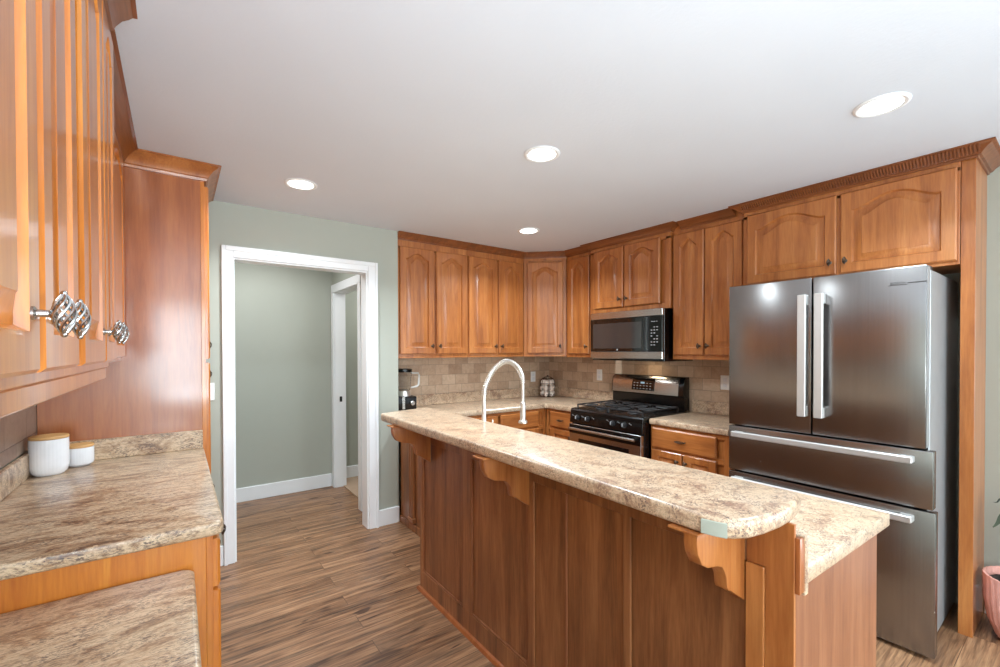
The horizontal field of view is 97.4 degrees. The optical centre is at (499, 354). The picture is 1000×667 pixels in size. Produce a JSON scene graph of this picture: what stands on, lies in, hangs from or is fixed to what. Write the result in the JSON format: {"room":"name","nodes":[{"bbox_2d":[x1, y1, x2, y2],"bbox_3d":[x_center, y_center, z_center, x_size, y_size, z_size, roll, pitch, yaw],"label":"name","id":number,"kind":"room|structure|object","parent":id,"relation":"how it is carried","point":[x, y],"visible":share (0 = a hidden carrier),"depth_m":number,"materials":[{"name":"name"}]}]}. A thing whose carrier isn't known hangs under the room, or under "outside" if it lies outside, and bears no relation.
{"room":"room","nodes":[
{"label":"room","id":0,"kind":"room"},
{"bbox_2d":[0,405,36,469],"bbox_3d":[-0.907,0.222,0.266,0.110,2.435,8.700,-1,1,-36],"label":"wall","id":1,"kind":"structure","parent":0,"point":[15,428],"depth_m":1.75,"materials":[{"name":"green paint"}]},
{"bbox_2d":[0,0,137,417],"bbox_3d":[-0.867,-0.460,0.662,0.432,1.077,1.500,-1,1,-36],"label":"upper cabinet","id":2,"kind":"object","parent":1,"relation":"attached to","point":[60,332],"visible":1,"depth_m":0.69,"materials":[{"name":"orange wood"}]},
{"bbox_2d":[109,29,137,362],"bbox_3d":[-1.653,-0.486,1.679,0.372,1.042,1.066,-1,1,-36],"label":"upper cabinet","id":3,"kind":"object","parent":1,"relation":"attached to","point":[125,143],"visible":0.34,"depth_m":1.93,"materials":[{"name":"orange wood"}]},
{"bbox_2d":[234,262,331,488],"bbox_3d":[-2.562,0.187,4.162,1.860,2.435,0.100,-1,1,-36],"label":"wall","id":4,"kind":"structure","parent":0,"point":[283,399],"depth_m":4.39,"materials":[{"name":"green paint"}]},
{"bbox_2d":[236,473,331,502],"bbox_3d":[-2.319,1.335,4.279,1.312,0.135,0.016,-1,1,-36],"label":"baseboard","id":5,"kind":"structure","parent":4,"relation":"attached to","point":[256,492],"depth_m":4.38,"materials":[{"name":"white paint"}]},
{"bbox_2d":[206,200,398,545],"bbox_3d":[-1.810,0.194,3.276,2.022,2.435,0.480,-1,1,-36],"label":"wall","id":6,"kind":"structure","parent":0,"point":[230,224],"depth_m":3.29,"materials":[{"name":"green paint"}]},
{"bbox_2d":[210,383,214,399],"bbox_3d":[-1.922,0.246,2.890,0.072,0.116,0.008,-1,1,-36],"label":"light switch","id":7,"kind":"object","parent":6,"relation":"attached to","point":[212,385],"visible":0.42,"depth_m":2.90,"materials":[{"name":"white plastic"}]},
{"bbox_2d":[220,545,223,565],"bbox_3d":[-1.886,1.348,2.922,0.081,0.135,0.015,-1,1,-36],"label":"baseboard","id":8,"kind":"structure","parent":6,"relation":"attached to","point":[222,546],"depth_m":2.93,"materials":[{"name":"white paint"}]},
{"bbox_2d":[221,245,378,565],"bbox_3d":[-1.458,0.338,3.299,1.069,2.145,0.151,-1,1,-36],"label":"trim","id":9,"kind":"structure","parent":6,"relation":"attached to","point":[368,271],"depth_m":3.25,"materials":[{"name":"white paint"}]},
{"bbox_2d":[379,506,399,526],"bbox_3d":[-0.919,1.338,3.633,0.181,0.135,0.015,-1,1,-36],"label":"baseboard","id":10,"kind":"structure","parent":6,"relation":"attached to","point":[387,516],"depth_m":3.63,"materials":[{"name":"white paint"}]},
{"bbox_2d":[332,272,355,284],"bbox_3d":[-1.458,0.183,4.323,0.110,2.435,1.510,-1,1,-36],"label":"wall","id":11,"kind":"structure","parent":0,"point":[336,277],"depth_m":4.44,"materials":[{"name":"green paint"}]},
{"bbox_2d":[331,275,361,510],"bbox_3d":[-1.463,0.338,4.317,0.128,2.125,0.915,-1,1,-36],"label":"trim","id":12,"kind":"structure","parent":11,"relation":"attached to","point":[338,290],"depth_m":4.61,"materials":[{"name":"white paint"}]},
{"bbox_2d":[344,476,357,497],"bbox_3d":[-1.032,1.390,4.807,1.190,0.008,1.050,-1,1,-36],"label":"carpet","id":13,"kind":"structure","parent":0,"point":[352,482],"depth_m":4.65,"materials":[{"name":"beige carpet"}]},
{"bbox_2d":[345,290,357,465],"bbox_3d":[-0.985,0.169,5.545,2.100,2.435,0.100,-1,1,-36],"label":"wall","id":14,"kind":"structure","parent":0,"point":[350,298],"depth_m":4.97,"materials":[{"name":"green paint"}]},
{"bbox_2d":[346,465,357,477],"bbox_3d":[-1.327,1.323,5.232,1.160,0.135,0.015,-1,1,-36],"label":"baseboard","id":15,"kind":"structure","parent":14,"relation":"attached to","point":[351,471],"depth_m":4.97,"materials":[{"name":"white paint"}]},
{"bbox_2d":[398,357,548,504],"bbox_3d":[-0.274,0.177,4.622,2.048,2.435,0.130,-1,1,-36],"label":"wall","id":16,"kind":"structure","parent":0,"point":[458,374],"depth_m":4.49,"materials":[{"name":"beige tile"}]},
{"bbox_2d":[398,231,470,357],"bbox_3d":[-0.665,-0.502,4.013,0.703,1.062,0.379,-1,1,-36],"label":"upper cabinet","id":17,"kind":"object","parent":16,"relation":"attached to","point":[432,271],"visible":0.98,"depth_m":3.88,"materials":[{"name":"brown wood"}]},
{"bbox_2d":[398,357,548,394],"bbox_3d":[-0.242,0.187,4.571,2.038,0.385,0.010,-1,1,-36],"label":"tile backsplash","id":18,"kind":"structure","parent":16,"relation":"attached to","point":[458,374],"depth_m":4.50,"materials":[{"name":"tile"}]},
{"bbox_2d":[467,243,527,356],"bbox_3d":[-0.085,-0.507,4.429,0.721,1.062,0.395,-1,1,-36],"label":"upper cabinet","id":19,"kind":"object","parent":16,"relation":"attached to","point":[494,274],"visible":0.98,"depth_m":4.29,"materials":[{"name":"brown wood"}]},
{"bbox_2d":[531,372,535,381],"bbox_3d":[0.379,0.254,5.017,0.072,0.116,0.007,-1,1,-36],"label":"wall outlet","id":20,"kind":"object","parent":16,"relation":"attached to","point":[533,374],"visible":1,"depth_m":5.01,"materials":[{"name":"white plastic"}]},
{"bbox_2d":[523,251,566,356],"bbox_3d":[0.498,-0.511,4.692,0.688,1.062,0.659,-1,1,-36],"label":"upper cabinet","id":21,"kind":"object","parent":16,"relation":"attached to","point":[544,272],"visible":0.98,"depth_m":4.49,"materials":[{"name":"brown wood"}]},
{"bbox_2d":[115,0,999,251],"bbox_3d":[0.765,-1.037,1.486,4.270,0.050,8.700,-1,1,-36],"label":"ceiling","id":22,"kind":"structure","parent":0,"point":[422,117],"depth_m":1.74,"materials":[{"name":"paint"}]},
{"bbox_2d":[284,178,317,189],"bbox_3d":[-1.189,-1.014,2.623,0.184,0.008,0.184,-1,1,-36],"label":"recessed light","id":23,"kind":"object","parent":22,"relation":"in","point":[296,183],"visible":1,"depth_m":2.61,"materials":[{"name":"white paint"}]},
{"bbox_2d":[518,227,539,233],"bbox_3d":[0.238,-1.028,3.657,0.184,0.008,0.184,-1,1,-36],"label":"recessed light","id":24,"kind":"object","parent":22,"relation":"in","point":[529,230],"visible":1,"depth_m":3.63,"materials":[{"name":"white paint"}]},
{"bbox_2d":[524,146,559,162],"bbox_3d":[0.213,-1.014,2.230,0.184,0.008,0.184,-1,1,-36],"label":"recessed light","id":25,"kind":"object","parent":22,"relation":"in","point":[540,154],"visible":1,"depth_m":2.22,"materials":[{"name":"white paint"}]},
{"bbox_2d":[852,92,911,117],"bbox_3d":[1.554,-1.013,1.790,0.184,0.008,0.184,-1,1,-36],"label":"recessed light","id":26,"kind":"object","parent":22,"relation":"in","point":[886,103],"visible":1,"depth_m":1.78,"materials":[{"name":"white paint"}]},
{"bbox_2d":[381,407,800,538],"bbox_3d":[0.017,0.373,1.885,0.375,0.044,2.159,-1,1,-36],"label":"bar","id":27,"kind":"object","parent":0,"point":[715,505],"visible":1,"depth_m":1.28,"materials":[{"name":"stone"}]},
{"bbox_2d":[219,486,999,666],"bbox_3d":[0.772,1.448,1.510,4.270,0.050,8.700,-1,1,-36],"label":"floor","id":28,"kind":"structure","parent":0,"point":[309,584],"depth_m":2.47,"materials":[{"name":"brown wood"}]},
{"bbox_2d":[0,570,201,666],"bbox_3d":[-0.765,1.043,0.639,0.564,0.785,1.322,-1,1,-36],"label":"countertop","id":29,"kind":"structure","parent":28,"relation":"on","point":[150,622],"depth_m":1.04,"materials":[{"name":"stone"}]},
{"bbox_2d":[0,484,225,666],"bbox_3d":[-1.478,0.993,1.710,0.657,0.868,1.243,-1,1,-36],"label":"base cabinet","id":30,"kind":"object","parent":28,"relation":"on","point":[201,556],"visible":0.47,"depth_m":1.27,"materials":[{"name":"orange wood"}]},
{"bbox_2d":[0,430,222,580],"bbox_3d":[-1.486,0.485,1.685,0.632,0.143,1.266,-1,1,-36],"label":"countertop","id":31,"kind":"structure","parent":30,"relation":"on","point":[141,492],"depth_m":1.50,"materials":[{"name":"stone"}]},
{"bbox_2d":[27,433,69,476],"bbox_3d":[-1.930,0.429,1.880,0.125,0.165,0.125,-1,1,-36],"label":"canister","id":32,"kind":"object","parent":31,"relation":"on","point":[49,454],"visible":1,"depth_m":1.84,"materials":[{"name":"white ceramic"}]},
{"bbox_2d":[69,442,94,466],"bbox_3d":[-1.938,0.462,2.024,0.101,0.097,0.101,-1,1,-36],"label":"canister","id":33,"kind":"object","parent":31,"relation":"on","point":[82,453],"visible":0.87,"depth_m":2.00,"materials":[{"name":"white ceramic"}]},
{"bbox_2d":[37,148,221,473],"bbox_3d":[-1.982,0.204,2.429,0.719,2.434,0.672,-1,1,-36],"label":"pantry cabinet","id":34,"kind":"object","parent":28,"relation":"on","point":[161,384],"visible":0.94,"depth_m":2.26,"materials":[{"name":"orange wood"}]},
{"bbox_2d":[467,408,545,434],"bbox_3d":[-0.151,0.964,4.232,1.095,0.868,0.664,-1,1,-36],"label":"base cabinet","id":35,"kind":"object","parent":28,"relation":"on","point":[536,418],"visible":0.06,"depth_m":4.15,"materials":[{"name":"brown wood"}]},
{"bbox_2d":[402,387,889,595],"bbox_3d":[0.660,0.475,3.103,2.327,0.165,3.428,-1,1,-36],"label":"countertop","id":36,"kind":"structure","parent":35,"relation":"on","point":[830,530],"depth_m":1.46,"materials":[{"name":"stone"}]},
{"bbox_2d":[398,368,419,410],"bbox_3d":[-0.833,0.306,3.922,0.239,0.364,0.178,-1,1,-36],"label":"blender","id":37,"kind":"object","parent":36,"relation":"on","point":[406,401],"visible":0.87,"depth_m":3.86,"materials":[{"name":"black plastic"}]},
{"bbox_2d":[398,372,411,390],"bbox_3d":[-0.858,0.239,3.914,0.144,0.165,0.144,-1,1,-36],"label":"jar","id":38,"kind":"object","parent":37,"relation":"on","point":[404,378],"depth_m":3.86,"materials":[{"name":"clear glass"}]},
{"bbox_2d":[482,359,526,423],"bbox_3d":[0.022,0.263,2.501,0.331,0.475,0.056,-1,1,-36],"label":"faucet","id":39,"kind":"object","parent":36,"relation":"on","point":[522,407],"visible":0.95,"depth_m":2.51,"materials":[{"name":"silver metal"}]},
{"bbox_2d":[540,375,554,396],"bbox_3d":[0.537,0.353,4.947,0.176,0.242,0.173,-1,1,-36],"label":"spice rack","id":40,"kind":"object","parent":36,"relation":"on","point":[547,375],"visible":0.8,"depth_m":4.90,"materials":[{"name":"silver metal"}]},
{"bbox_2d":[546,408,571,439],"bbox_3d":[0.798,0.960,4.337,0.662,0.868,0.405,-1,1,-36],"label":"base cabinet","id":41,"kind":"object","parent":28,"relation":"on","point":[557,421],"visible":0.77,"depth_m":4.18,"materials":[{"name":"brown wood"}]},
{"bbox_2d":[568,374,688,458],"bbox_3d":[1.099,0.781,3.817,0.730,1.175,0.762,-1,1,-36],"label":"gas range","id":42,"kind":"object","parent":28,"relation":"on","point":[620,424],"visible":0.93,"depth_m":3.73,"materials":[{"name":"black metal"}]},
{"bbox_2d":[571,403,685,423],"bbox_3d":[1.099,0.501,3.814,0.599,0.045,0.760,-1,1,-36],"label":"cooktop","id":43,"kind":"object","parent":42,"relation":"in","point":[602,414],"depth_m":3.64,"materials":[{"name":"black metal"}]},
{"bbox_2d":[400,438,876,666],"bbox_3d":[0.057,0.903,2.452,0.674,1.025,3.054,-1,1,-36],"label":"base cabinet","id":44,"kind":"object","parent":28,"relation":"on","point":[570,576],"visible":0.84,"depth_m":1.52,"materials":[{"name":"brown wood"}]},
{"bbox_2d":[387,424,430,461],"bbox_3d":[-0.511,0.505,2.475,0.237,0.228,0.075,-1,1,-36],"label":"corbel","id":45,"kind":"object","parent":44,"relation":"attached to","point":[421,444],"visible":0.82,"depth_m":2.47,"materials":[{"name":"brown wood"}]},
{"bbox_2d":[472,454,528,504],"bbox_3d":[0.009,0.511,1.769,0.237,0.228,0.075,-1,1,-36],"label":"corbel","id":46,"kind":"object","parent":44,"relation":"attached to","point":[516,480],"visible":0.81,"depth_m":1.75,"materials":[{"name":"brown wood"}]},
{"bbox_2d":[668,523,744,599],"bbox_3d":[0.515,0.517,1.081,0.237,0.228,0.075,-1,1,-36],"label":"corbel","id":47,"kind":"object","parent":44,"relation":"attached to","point":[726,557],"visible":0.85,"depth_m":1.06,"materials":[{"name":"brown wood"}]},
{"bbox_2d":[651,424,731,476],"bbox_3d":[1.560,0.969,3.300,0.662,0.868,0.600,-1,1,-36],"label":"base cabinet","id":48,"kind":"object","parent":28,"relation":"on","point":[708,452],"visible":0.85,"depth_m":3.09,"materials":[{"name":"brown wood"}]},
{"bbox_2d":[649,400,730,435],"bbox_3d":[1.568,0.460,3.304,0.624,0.145,0.600,-1,1,-36],"label":"countertop","id":49,"kind":"structure","parent":48,"relation":"on","point":[711,417],"depth_m":3.31,"materials":[{"name":"stone"}]},
{"bbox_2d":[729,264,957,658],"bbox_3d":[1.972,0.493,2.563,0.794,1.832,0.929,-1,1,-36],"label":"refrigerator","id":50,"kind":"object","parent":28,"relation":"on","point":[843,387],"visible":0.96,"depth_m":2.23,"materials":[{"name":"silver metal"}]},
{"bbox_2d":[728,137,999,637],"bbox_3d":[2.135,0.190,2.698,0.443,2.434,1.240,-1,1,-36],"label":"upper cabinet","id":51,"kind":"object","parent":28,"relation":"on","point":[929,209],"visible":1,"depth_m":2.33,"materials":[{"name":"brown wood"}]},
{"bbox_2d":[982,566,999,637],"bbox_3d":[2.554,1.253,2.122,0.304,0.318,0.302,-1,1,-36],"label":"flower pot","id":52,"kind":"object","parent":28,"relation":"on","point":[990,575],"visible":1,"depth_m":2.17,"materials":[{"name":"pink ceramic"}]},
{"bbox_2d":[993,499,999,527],"bbox_3d":[2.545,0.885,2.045,0.351,0.488,0.353,-1,1,-36],"label":"potted plant","id":53,"kind":"object","parent":52,"relation":"on","point":[998,500],"visible":1,"depth_m":2.12,"materials":[{"name":"green plant"}]},
{"bbox_2d":[549,166,999,603],"bbox_3d":[2.445,0.189,2.730,0.110,2.435,8.700,-1,1,-36],"label":"wall","id":54,"kind":"structure","parent":0,"point":[704,376],"depth_m":2.39,"materials":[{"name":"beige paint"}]},
{"bbox_2d":[564,246,592,356],"bbox_3d":[0.888,-0.507,4.406,0.399,1.068,0.353,-1,1,-36],"label":"upper cabinet","id":55,"kind":"object","parent":54,"relation":"attached to","point":[578,258],"visible":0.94,"depth_m":4.31,"materials":[{"name":"brown wood"}]},
{"bbox_2d":[597,369,601,380],"bbox_3d":[1.031,0.212,4.552,0.007,0.116,0.072,-1,1,-36],"label":"wall outlet","id":56,"kind":"object","parent":54,"relation":"attached to","point":[599,371],"visible":1,"depth_m":4.55,"materials":[{"name":"white plastic"}]},
{"bbox_2d":[580,221,678,313],"bbox_3d":[1.224,-0.706,3.917,0.434,0.662,0.974,-1,1,-36],"label":"upper cabinet","id":57,"kind":"object","parent":54,"relation":"attached to","point":[633,270],"visible":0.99,"depth_m":3.74,"materials":[{"name":"brown wood"}]},
{"bbox_2d":[591,308,692,361],"bbox_3d":[1.237,-0.159,3.894,0.447,0.427,0.746,-1,1,-36],"label":"microwave","id":58,"kind":"object","parent":57,"relation":"attached to","point":[644,334],"visible":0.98,"depth_m":3.68,"materials":[{"name":"silver metal"}]},
{"bbox_2d":[549,356,728,411],"bbox_3d":[1.358,0.055,4.121,0.010,0.880,2.630,-1,1,-36],"label":"tile backsplash","id":59,"kind":"structure","parent":54,"relation":"attached to","point":[704,376],"depth_m":4.14,"materials":[{"name":"tile"}]},
{"bbox_2d":[673,208,743,359],"bbox_3d":[1.653,-0.496,3.366,0.399,1.072,0.556,-1,1,-36],"label":"upper cabinet","id":60,"kind":"object","parent":54,"relation":"attached to","point":[707,248],"visible":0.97,"depth_m":3.28,"materials":[{"name":"brown wood"}]},
{"bbox_2d":[721,375,728,389],"bbox_3d":[1.798,0.225,3.509,0.007,0.116,0.072,-1,1,-36],"label":"wall outlet","id":61,"kind":"object","parent":54,"relation":"attached to","point":[724,378],"visible":0.86,"depth_m":3.51,"materials":[{"name":"white plastic"}]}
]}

